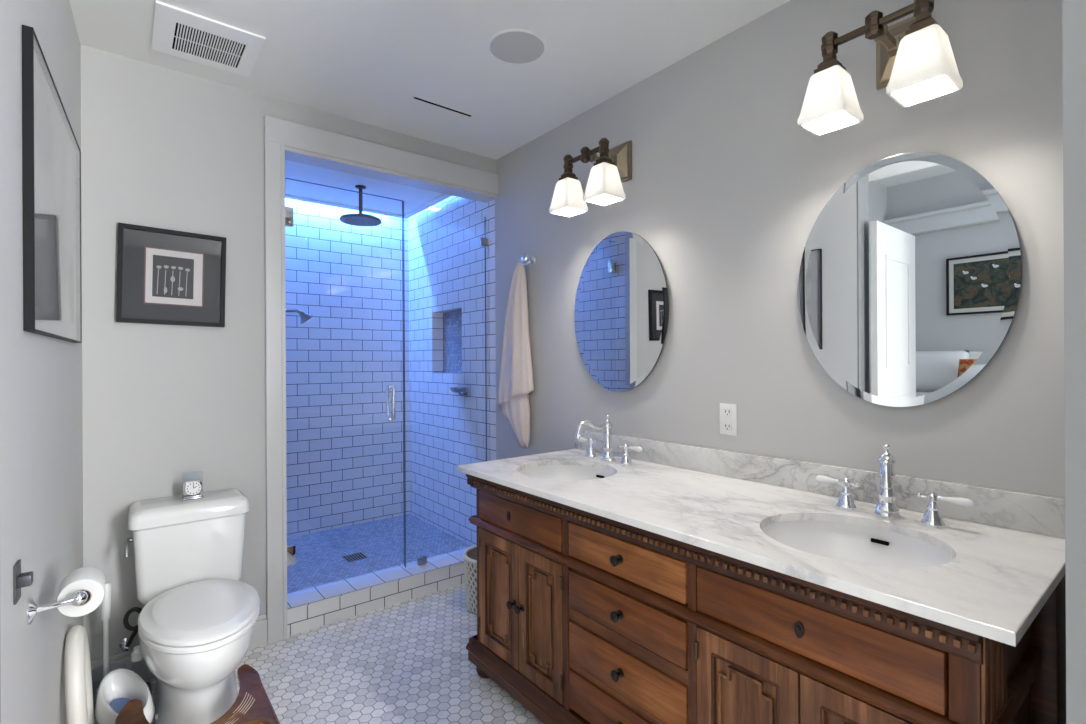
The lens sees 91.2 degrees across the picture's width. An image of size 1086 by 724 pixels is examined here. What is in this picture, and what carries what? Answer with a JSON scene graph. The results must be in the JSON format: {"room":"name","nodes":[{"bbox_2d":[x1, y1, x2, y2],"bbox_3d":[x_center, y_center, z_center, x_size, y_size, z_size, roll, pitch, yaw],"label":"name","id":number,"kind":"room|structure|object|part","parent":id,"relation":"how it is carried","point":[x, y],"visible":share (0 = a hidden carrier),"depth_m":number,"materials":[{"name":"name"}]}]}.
{"room":"bathroom","nodes":[
{"label":"bathroom","id":0,"kind":"room"},
{"bbox_2d":[0,0,83,723],"bbox_3d":[-0.587,0.028,0.236,0.170,2.550,4.515,0,0,-36],"label":"wall","id":1,"kind":"structure","parent":0,"point":[41,413],"depth_m":1.28,"materials":[{"name":"grey paint"}]},
{"bbox_2d":[0,626,0,723],"bbox_3d":[-0.850,0.030,0.602,0.172,2.550,0.909,0,0,-36],"label":"trim","id":2,"kind":"structure","parent":1,"relation":"attached to","point":[0,626],"depth_m":1.02,"materials":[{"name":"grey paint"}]},
{"bbox_2d":[13,559,32,604],"bbox_3d":[-1.108,0.466,1.136,0.027,0.080,0.048,0,0,-39],"label":"strike plate","id":3,"kind":"object","parent":1,"relation":"attached to","point":[20,580],"visible":1,"depth_m":1.12,"materials":[{"name":"grey metal"}]},
{"bbox_3d":[-1.116,0.466,1.129,0.004,0.080,0.048,0,0,-36],"label":"plate","id":4,"kind":"part","parent":3,"relation":"part of","materials":[{"name":"grey metal"}]},
{"bbox_2d":[22,25,81,342],"bbox_3d":[-1.414,-0.414,1.553,0.018,0.690,0.860,0,0,-36],"label":"framed picture","id":5,"kind":"object","parent":1,"relation":"attached to","point":[52,305],"visible":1,"depth_m":1.43,"materials":[{"name":"black"}]},
{"bbox_2d":[26,590,87,624],"bbox_3d":[-1.192,0.579,1.316,0.106,0.060,0.185,0,0,-39],"label":"toilet paper holder","id":6,"kind":"object","parent":1,"relation":"attached to","point":[79,597],"visible":0.97,"depth_m":1.26,"materials":[{"name":"silver metal"}]},
{"bbox_3d":[-1.193,0.573,1.325,0.096,0.033,0.172,0,0,-38],"label":"arm","id":7,"kind":"part","parent":6,"relation":"part of","materials":[{"name":"silver metal"}]},
{"bbox_2d":[56,567,105,616],"bbox_3d":[-1.173,0.583,1.353,0.092,0.092,0.102,0,0,-39],"label":"toilet paper roll","id":8,"kind":"object","parent":6,"relation":"on","point":[92,580],"visible":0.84,"depth_m":1.32,"materials":[{"name":"white paper"}]},
{"bbox_2d":[81,45,495,661],"bbox_3d":[-1.229,0.032,2.610,2.325,2.550,0.125,0,0,-39],"label":"wall","id":9,"kind":"structure","parent":0,"point":[164,407],"depth_m":2.25,"materials":[{"name":"grey paint"}]},
{"bbox_2d":[119,607,141,652],"bbox_3d":[-1.638,1.066,2.121,0.133,0.192,0.066,0,0,44],"label":"supply hose","id":10,"kind":"object","parent":9,"relation":"attached to","point":[125,643],"visible":0.94,"depth_m":2.10,"materials":[{"name":"black rubber"}]},
{"bbox_2d":[116,222,225,326],"bbox_3d":[-1.562,-0.356,2.252,0.384,0.406,0.022,0,0,-39],"label":"framed picture","id":11,"kind":"object","parent":9,"relation":"attached to","point":[165,276],"visible":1,"depth_m":2.24,"materials":[{"name":"black"}]},
{"bbox_2d":[152,255,193,298],"bbox_3d":[-1.565,-0.358,2.253,0.147,0.176,0.003,0,0,-39],"label":"print","id":12,"kind":"object","parent":11,"relation":"attached to","point":[172,275],"depth_m":2.25,"materials":[{"name":"grey paper"}]},
{"bbox_2d":[91,614,266,695],"bbox_3d":[-1.535,1.241,2.271,0.645,0.135,0.016,0,0,-39],"label":"baseboard","id":13,"kind":"structure","parent":9,"relation":"attached to","point":[123,660],"depth_m":2.16,"materials":[{"name":"grey"}]},
{"bbox_2d":[264,115,497,643],"bbox_3d":[-0.816,0.079,2.918,1.295,2.452,0.147,0,0,-39],"label":"trim","id":14,"kind":"structure","parent":9,"relation":"attached to","point":[284,140],"depth_m":2.50,"materials":[{"name":"grey paint"}]},
{"bbox_2d":[93,583,543,723],"bbox_3d":[-0.699,1.354,0.185,4.725,0.100,4.570,0,0,-39],"label":"floor","id":15,"kind":"structure","parent":0,"point":[406,662],"depth_m":2.25,"materials":[{"name":"tile"}]},
{"bbox_2d":[64,625,93,723],"bbox_3d":[-1.482,1.077,1.704,0.068,0.460,0.330,0,0,-39],"label":"seat","id":16,"kind":"object","parent":15,"relation":"on","point":[77,664],"visible":1,"depth_m":1.61,"materials":[{"name":"white plastic"}]},
{"bbox_2d":[95,582,126,701],"bbox_3d":[-1.648,1.071,2.006,0.124,0.476,0.124,0,0,-39],"label":"toilet brush","id":17,"kind":"object","parent":15,"relation":"on","point":[106,603],"visible":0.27,"depth_m":2.00,"materials":[{"name":"white plastic"}]},
{"bbox_3d":[-1.648,0.904,2.007,0.031,0.141,0.031,0,0,-38],"label":"handle","id":18,"kind":"part","parent":17,"relation":"part of","materials":[{"name":"white plastic"}]},
{"bbox_2d":[94,669,154,723],"bbox_3d":[-1.429,1.204,1.816,0.326,0.207,0.134,0,0,36],"label":"training potty","id":19,"kind":"object","parent":15,"relation":"on","point":[118,687],"visible":0.73,"depth_m":1.85,"materials":[{"name":"white plastic"}]},
{"bbox_2d":[131,645,151,695],"bbox_3d":[-1.498,1.181,1.966,0.082,0.254,0.082,0,0,-39],"label":"toilet brush","id":20,"kind":"object","parent":15,"relation":"on","point":[136,656],"visible":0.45,"depth_m":1.96,"materials":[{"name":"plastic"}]},
{"bbox_2d":[124,489,259,723],"bbox_3d":[-1.293,0.936,1.982,0.421,0.743,0.763,0,0,-39],"label":"toilet","id":21,"kind":"object","parent":15,"relation":"on","point":[196,623],"visible":1,"depth_m":1.95,"materials":[{"name":"white ceramic"}]},
{"bbox_3d":[-1.579,0.705,2.024,0.026,0.063,0.066,0,0,-24],"label":"flush lever","id":22,"kind":"part","parent":21,"relation":"part of","materials":[{"name":"silver metal"}]},
{"bbox_3d":[-1.456,0.602,2.198,0.406,0.074,0.225,0,0,-38],"label":"tank lid","id":23,"kind":"part","parent":21,"relation":"part of","materials":[{"name":"white ceramic"}]},
{"bbox_3d":[-1.459,0.787,2.203,0.380,0.293,0.206,0,0,-38],"label":"tank","id":24,"kind":"part","parent":21,"relation":"part of","materials":[{"name":"white ceramic"}]},
{"bbox_2d":[182,479,203,500],"bbox_3d":[-1.450,0.512,2.204,0.073,0.106,0.046,0,0,-39],"label":"desk clock","id":25,"kind":"object","parent":21,"relation":"on","point":[192,489],"visible":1,"depth_m":2.19,"materials":[{"name":"silver metal"}]},
{"bbox_3d":[-1.282,1.113,1.982,0.358,0.388,0.735,0,0,-38],"label":"bowl","id":26,"kind":"part","parent":21,"relation":"part of","materials":[{"name":"white ceramic"}]},
{"bbox_3d":[-1.220,0.907,1.902,0.362,0.021,0.542,0,0,-38],"label":"seat","id":27,"kind":"part","parent":21,"relation":"part of","materials":[{"name":"white plastic"}]},
{"bbox_3d":[-1.220,0.877,1.903,0.364,0.033,0.548,0,0,-38],"label":"lid","id":28,"kind":"part","parent":21,"relation":"part of","materials":[{"name":"white plastic"}]},
{"bbox_2d":[115,664,279,723],"bbox_3d":[-1.075,1.197,1.658,0.444,0.217,0.406,0,0,-39],"label":"stool","id":29,"kind":"object","parent":15,"relation":"on","point":[252,705],"visible":1,"depth_m":1.71,"materials":[{"name":"brown wood"}]},
{"bbox_3d":[-0.924,1.221,1.796,0.036,0.167,0.330,0,0,-38],"label":"leg","id":30,"kind":"part","parent":29,"relation":"part of","materials":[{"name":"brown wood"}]},
{"bbox_2d":[287,563,464,635],"bbox_3d":[-0.805,1.244,2.978,1.213,0.122,0.183,0,0,-39],"label":"curb","id":31,"kind":"object","parent":15,"relation":"on","point":[319,614],"visible":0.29,"depth_m":2.79,"materials":[{"name":"tile"}]},
{"bbox_2d":[287,548,466,610],"bbox_3d":[-0.806,1.179,2.978,1.213,0.008,0.189,0,0,-39],"label":"curb","id":32,"kind":"object","parent":31,"relation":"on","point":[313,595],"visible":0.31,"depth_m":2.86,"materials":[{"name":"tile"}]},
{"bbox_2d":[403,201,486,567],"bbox_3d":[-0.571,0.127,3.202,0.557,2.092,0.026,0,0,-39],"label":"shower panel","id":33,"kind":"object","parent":32,"relation":"on","point":[421,560],"visible":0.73,"depth_m":3.08,"materials":[{"name":"clear glass"}]},
{"bbox_2d":[463,545,476,613],"bbox_3d":[-0.271,1.157,2.846,0.308,0.288,0.308,0,0,-39],"label":"basket","id":34,"kind":"object","parent":15,"relation":"on","point":[470,554],"visible":0.26,"depth_m":2.76,"materials":[{"name":"grey"}]},
{"bbox_2d":[466,474,1065,723],"bbox_3d":[0.481,0.879,1.760,0.710,0.837,1.745,0,0,-39],"label":"vanity cabinet","id":35,"kind":"object","parent":15,"relation":"on","point":[583,617],"visible":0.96,"depth_m":1.35,"materials":[{"name":"brown wood"}]},
{"bbox_3d":[-0.257,0.839,2.214,0.032,0.655,0.025,0,0,-38],"label":"post","id":36,"kind":"part","parent":35,"relation":"part of","materials":[{"name":"brown wood"}]},
{"bbox_3d":[-0.172,0.917,2.092,0.011,0.340,0.153,0,0,-38],"label":"panel moulding","id":37,"kind":"part","parent":35,"relation":"part of","materials":[{"name":"brown wood"}]},
{"bbox_3d":[-0.166,0.917,2.096,0.010,0.380,0.193,0,0,-38],"label":"panel","id":38,"kind":"part","parent":35,"relation":"part of","materials":[{"name":"brown wood"}]},
{"bbox_3d":[-0.170,0.917,2.094,0.022,0.468,0.273,0,0,-38],"label":"door","id":39,"kind":"part","parent":35,"relation":"part of","materials":[{"name":"brown wood"}]},
{"bbox_3d":[-0.133,0.585,2.019,0.008,0.036,0.020,0,0,-38],"label":"keyhole plate","id":40,"kind":"part","parent":35,"relation":"part of","materials":[{"name":"black metal"}]},
{"bbox_3d":[-0.121,0.906,1.987,0.035,0.031,0.030,0,0,-38],"label":"knob","id":41,"kind":"part","parent":35,"relation":"part of","materials":[{"name":"black metal"}]},
{"bbox_3d":[-0.090,0.906,1.948,0.035,0.031,0.030,0,0,-38],"label":"knob","id":42,"kind":"part","parent":35,"relation":"part of","materials":[{"name":"black metal"}]},
{"bbox_3d":[-0.089,0.584,1.998,0.036,0.114,0.522,0,0,-38],"label":"apron panel","id":43,"kind":"part","parent":35,"relation":"part of","materials":[{"name":"brown wood"}]},
{"bbox_3d":[-0.004,0.916,1.886,0.022,0.468,0.248,0,0,-38],"label":"door","id":44,"kind":"part","parent":35,"relation":"part of","materials":[{"name":"brown wood"}]},
{"bbox_3d":[-0.001,0.916,1.889,0.010,0.380,0.168,0,0,-38],"label":"panel","id":45,"kind":"part","parent":35,"relation":"part of","materials":[{"name":"brown wood"}]},
{"bbox_3d":[-0.007,0.916,1.884,0.011,0.340,0.128,0,0,-38],"label":"panel moulding","id":46,"kind":"part","parent":35,"relation":"part of","materials":[{"name":"brown wood"}]},
{"bbox_3d":[0.087,0.837,1.780,0.034,0.655,0.029,0,0,-38],"label":"post","id":47,"kind":"part","parent":35,"relation":"part of","materials":[{"name":"brown wood"}]},
{"bbox_3d":[0.244,1.076,1.583,0.036,0.126,0.464,0,0,-38],"label":"drawer","id":48,"kind":"part","parent":35,"relation":"part of","materials":[{"name":"brown wood"}]},
{"bbox_3d":[0.213,0.582,1.561,0.035,0.031,0.030,0,0,-38],"label":"knob","id":49,"kind":"part","parent":35,"relation":"part of","materials":[{"name":"black metal"}]},
{"bbox_3d":[0.214,0.746,1.561,0.035,0.031,0.030,0,0,-38],"label":"knob","id":50,"kind":"part","parent":35,"relation":"part of","materials":[{"name":"black metal"}]},
{"bbox_3d":[0.215,0.918,1.561,0.035,0.031,0.030,0,0,-38],"label":"knob","id":51,"kind":"part","parent":35,"relation":"part of","materials":[{"name":"black metal"}]},
{"bbox_3d":[0.241,0.582,1.583,0.036,0.110,0.464,0,0,-38],"label":"drawer","id":52,"kind":"part","parent":35,"relation":"part of","materials":[{"name":"brown wood"}]},
{"bbox_3d":[0.245,0.754,1.585,0.030,0.510,1.589,0,0,-38],"label":"rail","id":53,"kind":"part","parent":35,"relation":"part of","materials":[{"name":"brown wood"}]},
{"bbox_3d":[0.243,0.918,1.583,0.036,0.130,0.464,0,0,-38],"label":"drawer","id":54,"kind":"part","parent":35,"relation":"part of","materials":[{"name":"brown wood"}]},
{"bbox_3d":[0.242,0.746,1.583,0.036,0.122,0.464,0,0,-38],"label":"drawer","id":55,"kind":"part","parent":35,"relation":"part of","materials":[{"name":"brown wood"}]},
{"bbox_3d":[0.399,0.836,1.388,0.034,0.655,0.028,0,0,-38],"label":"post","id":56,"kind":"part","parent":35,"relation":"part of","materials":[{"name":"brown wood"}]},
{"bbox_3d":[0.466,0.491,1.772,0.668,0.061,1.702,0,0,-38],"label":"crown moulding","id":57,"kind":"part","parent":35,"relation":"part of","materials":[{"name":"brown wood"}]},
{"bbox_3d":[0.483,0.913,1.268,0.011,0.340,0.141,0,0,-38],"label":"panel moulding","id":58,"kind":"part","parent":35,"relation":"part of","materials":[{"name":"brown wood"}]},
{"bbox_3d":[0.488,0.913,1.273,0.010,0.380,0.181,0,0,-38],"label":"panel","id":59,"kind":"part","parent":35,"relation":"part of","materials":[{"name":"brown wood"}]},
{"bbox_3d":[0.485,0.913,1.271,0.022,0.468,0.261,0,0,-38],"label":"door","id":60,"kind":"part","parent":35,"relation":"part of","materials":[{"name":"brown wood"}]},
{"bbox_2d":[457,449,1065,646],"bbox_3d":[0.468,0.449,1.782,0.698,0.022,1.814,0,0,-39],"label":"countertop","id":61,"kind":"structure","parent":35,"relation":"on","point":[998,580],"depth_m":1.35,"materials":[{"name":"white stone"}]},
{"bbox_2d":[519,465,614,480],"bbox_3d":[0.096,0.535,2.180,0.432,0.145,0.460,0,0,-39],"label":"sink basin","id":62,"kind":"object","parent":61,"relation":"in","point":[551,472],"visible":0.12,"depth_m":2.37,"materials":[{"name":"white ceramic"}]},
{"bbox_2d":[575,415,641,465],"bbox_3d":[0.288,0.337,2.359,0.280,0.203,0.285,0,0,6],"label":"faucet","id":63,"kind":"object","parent":61,"relation":"on","point":[607,456],"visible":1,"depth_m":2.34,"materials":[{"name":"silver metal"}]},
{"bbox_3d":[0.188,0.365,2.485,0.022,0.022,0.070,0,0,-38],"label":"lever","id":64,"kind":"part","parent":63,"relation":"part of","materials":[{"name":"silver metal"}]},
{"bbox_3d":[0.213,0.286,2.300,0.192,0.078,0.025,0,0,-38],"label":"spout","id":65,"kind":"part","parent":63,"relation":"part of","materials":[{"name":"silver metal"}]},
{"bbox_3d":[0.221,0.394,2.443,0.054,0.089,0.054,0,0,-38],"label":"handle","id":66,"kind":"part","parent":63,"relation":"part of","materials":[{"name":"silver metal"}]},
{"bbox_3d":[0.288,0.337,2.359,0.064,0.203,0.064,0,0,-38],"label":"post","id":67,"kind":"part","parent":63,"relation":"part of","materials":[{"name":"silver metal"}]},
{"bbox_3d":[0.355,0.393,2.274,0.054,0.089,0.054,0,0,-38],"label":"handle","id":68,"kind":"part","parent":63,"relation":"part of","materials":[{"name":"silver metal"}]},
{"bbox_3d":[0.388,0.364,2.233,0.022,0.022,0.070,0,0,-38],"label":"lever","id":69,"kind":"part","parent":63,"relation":"part of","materials":[{"name":"white ceramic"}]},
{"bbox_2d":[761,520,953,567],"bbox_3d":[0.769,0.531,1.334,0.432,0.145,0.460,0,0,-39],"label":"sink basin","id":70,"kind":"object","parent":61,"relation":"in","point":[853,543],"visible":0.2,"depth_m":1.49,"materials":[{"name":"white ceramic"}]},
{"bbox_2d":[815,444,973,527],"bbox_3d":[0.970,0.333,1.501,0.235,0.203,0.323,0,0,-3],"label":"faucet","id":71,"kind":"object","parent":61,"relation":"on","point":[886,507],"visible":1,"depth_m":1.48,"materials":[{"name":"silver metal"}]},
{"bbox_3d":[0.870,0.361,1.627,0.022,0.022,0.070,0,0,-38],"label":"lever","id":72,"kind":"part","parent":71,"relation":"part of","materials":[{"name":"white ceramic"}]},
{"bbox_3d":[0.903,0.390,1.585,0.054,0.089,0.054,0,0,-38],"label":"handle","id":73,"kind":"part","parent":71,"relation":"part of","materials":[{"name":"silver metal"}]},
{"bbox_3d":[0.908,0.361,1.579,0.013,0.013,0.056,0,0,-38],"label":"cross stem","id":74,"kind":"part","parent":71,"relation":"part of","materials":[{"name":"silver metal"}]},
{"bbox_3d":[0.917,0.282,1.422,0.025,0.078,0.192,0,0,32],"label":"spout","id":75,"kind":"part","parent":71,"relation":"part of","materials":[{"name":"silver metal"}]},
{"bbox_3d":[0.970,0.333,1.501,0.064,0.203,0.064,0,0,-38],"label":"post","id":76,"kind":"part","parent":71,"relation":"part of","materials":[{"name":"silver metal"}]},
{"bbox_3d":[1.032,0.360,1.423,0.013,0.013,0.056,0,0,-38],"label":"cross stem","id":77,"kind":"part","parent":71,"relation":"part of","materials":[{"name":"silver metal"}]},
{"bbox_3d":[1.037,0.390,1.416,0.054,0.089,0.054,0,0,-38],"label":"handle","id":78,"kind":"part","parent":71,"relation":"part of","materials":[{"name":"silver metal"}]},
{"bbox_3d":[1.070,0.360,1.375,0.022,0.022,0.070,0,0,-38],"label":"lever","id":79,"kind":"part","parent":71,"relation":"part of","materials":[{"name":"white ceramic"}]},
{"bbox_3d":[0.555,0.581,1.154,0.008,0.036,0.020,0,0,-38],"label":"keyhole plate","id":80,"kind":"part","parent":35,"relation":"part of","materials":[{"name":"black metal"}]},
{"bbox_3d":[0.571,0.580,1.169,0.036,0.114,0.524,0,0,-38],"label":"apron panel","id":81,"kind":"part","parent":35,"relation":"part of","materials":[{"name":"brown wood"}]},
{"bbox_3d":[0.654,0.912,1.065,0.010,0.380,0.182,0,0,-38],"label":"panel","id":82,"kind":"part","parent":35,"relation":"part of","materials":[{"name":"brown wood"}]},
{"bbox_3d":[0.651,0.913,1.062,0.022,0.468,0.262,0,0,-38],"label":"door","id":83,"kind":"part","parent":35,"relation":"part of","materials":[{"name":"brown wood"}]},
{"bbox_3d":[0.753,0.834,0.944,0.032,0.655,0.046,0,0,-38],"label":"post","id":84,"kind":"part","parent":35,"relation":"part of","materials":[{"name":"brown wood"}]},
{"bbox_2d":[285,198,409,537],"bbox_3d":[-1.585,-0.041,3.948,1.535,2.700,0.100,0,0,-39],"label":"wall","id":85,"kind":"structure","parent":0,"point":[345,457],"depth_m":3.97,"materials":[{"name":"tile"}]},
{"bbox_2d":[285,160,451,218],"bbox_3d":[-1.192,-1.132,3.382,1.155,0.042,1.030,0,0,-39],"label":"ceiling","id":86,"kind":"structure","parent":0,"point":[416,200],"depth_m":3.53,"materials":[{"name":"white paint"}]},
{"bbox_2d":[339,185,381,226],"bbox_3d":[-1.167,-1.009,3.408,0.256,0.228,0.256,0,0,-39],"label":"shower head","id":87,"kind":"object","parent":86,"relation":"attached to","point":[360,219],"visible":1,"depth_m":3.40},
{"bbox_3d":[-1.168,-1.026,3.408,0.038,0.185,0.038,0,0,-38],"label":"arm","id":88,"kind":"part","parent":87,"relation":"part of","materials":[{"name":"silver metal"}]},
{"bbox_2d":[287,514,470,593],"bbox_3d":[-1.208,1.266,3.474,1.225,0.082,1.101,0,0,-39],"label":"floor","id":89,"kind":"structure","parent":0,"point":[319,561],"depth_m":3.50,"materials":[{"name":"tile"}]},
{"bbox_2d":[341,552,368,562],"bbox_3d":[-1.179,1.223,3.337,0.130,0.003,0.130,0,0,-39],"label":"floor drain","id":90,"kind":"object","parent":89,"relation":"on","point":[360,555],"visible":1,"depth_m":3.33,"materials":[{"name":"silver metal"}]},
{"bbox_2d":[69,0,789,159],"bbox_3d":[0.186,-1.301,0.902,2.425,0.100,4.570,0,0,-39],"label":"ceiling","id":91,"kind":"structure","parent":0,"point":[364,61],"depth_m":2.13,"materials":[{"name":"white paint"}]},
{"bbox_2d":[151,0,264,76],"bbox_3d":[-1.303,-1.238,2.067,0.340,0.008,0.345,0,0,-39],"label":"ceiling vent","id":92,"kind":"object","parent":91,"relation":"in","point":[177,32],"visible":1,"depth_m":2.04,"materials":[{"name":"white metal"}]},
{"bbox_2d":[411,95,472,116],"bbox_3d":[-0.486,-1.244,2.594,0.320,0.004,0.026,0,0,-39],"label":"ceiling vent","id":93,"kind":"object","parent":91,"relation":"in","point":[414,96],"visible":1,"depth_m":2.59,"materials":[{"name":"black metal"}]},
{"bbox_2d":[487,29,546,64],"bbox_3d":[-0.102,-1.246,2.112,0.236,0.006,0.236,0,0,-39],"label":"ceiling speaker","id":94,"kind":"object","parent":91,"relation":"attached to","point":[510,46],"visible":1,"depth_m":2.10,"materials":[{"name":"white paint"}]},
{"bbox_2d":[408,0,1064,545],"bbox_3d":[0.766,-0.054,2.096,0.160,2.700,5.726,0,0,-39],"label":"wall","id":95,"kind":"structure","parent":0,"point":[726,187],"depth_m":1.97,"materials":[{"name":"grey paint"}]},
{"bbox_2d":[443,310,461,372],"bbox_3d":[-0.612,-0.146,3.861,0.020,0.452,0.440,0,0,-39],"label":"niche","id":96,"kind":"object","parent":95,"relation":"attached to","point":[452,321],"visible":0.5,"depth_m":3.91,"materials":[{"name":"tile"}]},
{"bbox_2d":[450,387,466,397],"bbox_3d":[-0.563,0.206,3.551,0.110,0.069,0.164,0,0,-39],"label":"soap dish","id":97,"kind":"object","parent":95,"relation":"attached to","point":[458,390],"visible":1,"depth_m":3.52,"materials":[{"name":"white ceramic"}]},
{"bbox_2d":[450,387,466,392],"bbox_3d":[-0.566,0.188,3.548,0.102,0.032,0.164,0,0,-38],"label":"tray","id":98,"kind":"object","parent":97,"relation":"on","point":[454,389],"depth_m":3.51,"materials":[{"name":"white ceramic"}]},
{"bbox_2d":[498,261,533,447],"bbox_3d":[-0.168,-0.042,3.051,0.106,1.049,0.313,0,0,-39],"label":"hand towel","id":99,"kind":"object","parent":95,"relation":"attached to","point":[516,384],"visible":1,"depth_m":2.97,"materials":[{"name":"beige fabric"}]},
{"bbox_2d":[521,254,535,265],"bbox_3d":[-0.083,-0.567,2.972,0.074,0.064,0.054,0,0,-39],"label":"robe hook","id":100,"kind":"object","parent":95,"relation":"attached to","point":[532,260],"visible":1,"depth_m":2.97,"materials":[{"name":"silver metal"}]},
{"bbox_2d":[549,138,631,216],"bbox_3d":[0.248,-0.843,2.380,0.290,0.323,0.360,0,0,-39],"label":"wall sconce","id":101,"kind":"object","parent":95,"relation":"attached to","point":[613,167],"visible":1,"depth_m":2.35,"materials":[{"name":"white glass"}]},
{"bbox_2d":[559,155,577,179],"bbox_3d":[0.115,-0.880,2.420,0.062,0.122,0.062,0,0,-38],"label":"socket","id":102,"kind":"object","parent":101,"relation":"attached to","point":[568,159],"depth_m":2.40,"materials":[{"name":"brown metal"}]},
{"bbox_3d":[0.116,-0.753,2.420,0.132,0.145,0.132,0,0,-38],"label":"lamp shade","id":103,"kind":"part","parent":101,"relation":"part of","materials":[{"name":"white glass"}]},
{"bbox_3d":[0.252,-0.906,2.383,0.170,0.033,0.034,0,0,-38],"label":"arm","id":104,"kind":"part","parent":101,"relation":"part of","materials":[{"name":"brown metal"}]},
{"bbox_2d":[594,138,614,165],"bbox_3d":[0.257,-0.881,2.241,0.062,0.122,0.062,0,0,-38],"label":"socket","id":105,"kind":"object","parent":101,"relation":"attached to","point":[603,148],"depth_m":2.23,"materials":[{"name":"brown metal"}]},
{"bbox_3d":[0.258,-0.754,2.241,0.132,0.145,0.132,0,0,-38],"label":"lamp shade","id":106,"kind":"part","parent":101,"relation":"part of","materials":[{"name":"white glass"}]},
{"bbox_3d":[0.338,-0.916,2.452,0.060,0.176,0.140,0,0,-38],"label":"plate","id":107,"kind":"part","parent":101,"relation":"part of","materials":[{"name":"brown metal"}]},
{"bbox_2d":[574,231,668,391],"bbox_3d":[0.350,-0.232,2.474,0.019,0.740,0.588,0,0,-39],"label":"oval mirror","id":108,"kind":"object","parent":95,"relation":"attached to","point":[621,316],"visible":1,"depth_m":2.44,"materials":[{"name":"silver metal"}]},
{"bbox_2d":[720,403,736,435],"bbox_3d":[0.708,0.219,2.035,0.010,0.119,0.072,0,0,-39],"label":"wall outlet","id":109,"kind":"object","parent":95,"relation":"attached to","point":[728,412],"visible":1,"depth_m":2.03,"materials":[{"name":"white plastic"}]},
{"bbox_2d":[723,408,730,415],"bbox_3d":[0.705,0.191,2.034,0.004,0.030,0.032,0,0,-38],"label":"socket","id":110,"kind":"object","parent":109,"relation":"attached to","point":[726,411],"depth_m":2.03,"materials":[{"name":"white plastic"}]},
{"bbox_2d":[724,422,731,430],"bbox_3d":[0.706,0.246,2.034,0.004,0.030,0.032,0,0,-38],"label":"socket","id":111,"kind":"object","parent":109,"relation":"attached to","point":[727,425],"depth_m":2.03,"materials":[{"name":"white plastic"}]},
{"bbox_2d":[575,429,1064,538],"bbox_3d":[0.756,0.387,1.966,0.021,0.096,1.886,0,0,-39],"label":"backsplash","id":112,"kind":"structure","parent":95,"relation":"attached to","point":[1020,511],"depth_m":1.66,"materials":[{"name":"grey stone"}]},
{"bbox_2d":[797,0,962,135],"bbox_3d":[0.957,-0.847,1.488,0.290,0.323,0.360,0,0,-39],"label":"wall sconce","id":113,"kind":"object","parent":95,"relation":"attached to","point":[916,64],"visible":1,"depth_m":1.43,"materials":[{"name":"white glass"}]},
{"bbox_2d":[814,31,845,73],"bbox_3d":[0.824,-0.884,1.528,0.062,0.122,0.062,0,0,-38],"label":"socket","id":114,"kind":"object","parent":113,"relation":"attached to","point":[831,41],"depth_m":1.51,"materials":[{"name":"brown metal"}]},
{"bbox_3d":[0.825,-0.757,1.528,0.132,0.145,0.132,0,0,-38],"label":"lamp shade","id":115,"kind":"part","parent":113,"relation":"part of","materials":[{"name":"white glass"}]},
{"bbox_3d":[0.961,-0.910,1.492,0.170,0.033,0.034,0,0,-38],"label":"arm","id":116,"kind":"part","parent":113,"relation":"part of","materials":[{"name":"brown metal"}]},
{"bbox_3d":[1.047,-0.921,1.560,0.060,0.176,0.140,0,0,-38],"label":"plate","id":117,"kind":"part","parent":113,"relation":"part of","materials":[{"name":"brown metal"}]},
{"bbox_2d":[905,0,940,35],"bbox_3d":[0.966,-0.885,1.350,0.062,0.122,0.062,0,0,-38],"label":"socket","id":118,"kind":"object","parent":113,"relation":"attached to","point":[922,10],"depth_m":1.34,"materials":[{"name":"brown metal"}]},
{"bbox_3d":[0.967,-0.758,1.350,0.132,0.145,0.132,0,0,-38],"label":"lamp shade","id":119,"kind":"part","parent":113,"relation":"part of","materials":[{"name":"white glass"}]},
{"bbox_2d":[798,152,1021,406],"bbox_3d":[1.053,-0.241,1.590,0.019,0.748,0.572,0,0,-39],"label":"oval mirror","id":120,"kind":"object","parent":95,"relation":"attached to","point":[910,274],"visible":1,"depth_m":1.55,"materials":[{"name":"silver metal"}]},
{"bbox_2d":[1062,0,1085,723],"bbox_3d":[1.055,0.019,0.902,0.875,2.550,0.138,0,0,-39],"label":"wall","id":121,"kind":"structure","parent":0,"point":[1073,11],"depth_m":0.68,"materials":[{"name":"grey paint"}]},
{"bbox_3d":[-1.699,-0.040,2.989,0.162,2.700,1.258,0,0,-39],"label":"wall","id":122,"kind":"structure","parent":0,"visible":0},
{"bbox_2d":[286,309,312,323],"bbox_3d":[-1.573,-0.279,3.222,0.342,0.093,0.088,0,0,-39],"label":"shower head","id":123,"kind":"object","parent":122,"relation":"attached to","point":[304,317],"visible":0.64,"depth_m":3.27},
{"bbox_3d":[-1.598,-0.303,3.202,0.279,0.045,0.020,0,0,-38],"label":"arm","id":124,"kind":"part","parent":123,"relation":"part of","materials":[{"name":"silver metal"}]},
{"bbox_2d":[285,178,404,565],"bbox_3d":[-1.048,0.122,2.823,0.650,2.078,0.102,0,0,-39],"label":"shower door","id":125,"kind":"structure","parent":122,"relation":"attached to","point":[289,211],"depth_m":2.95,"materials":[{"name":"clear glass"}]},
{"bbox_3d":[-0.852,0.230,2.978,0.026,0.206,0.102,0,0,-38],"label":"pull handle","id":126,"kind":"part","parent":125,"relation":"part of","materials":[{"name":"silver metal"}]}
]}

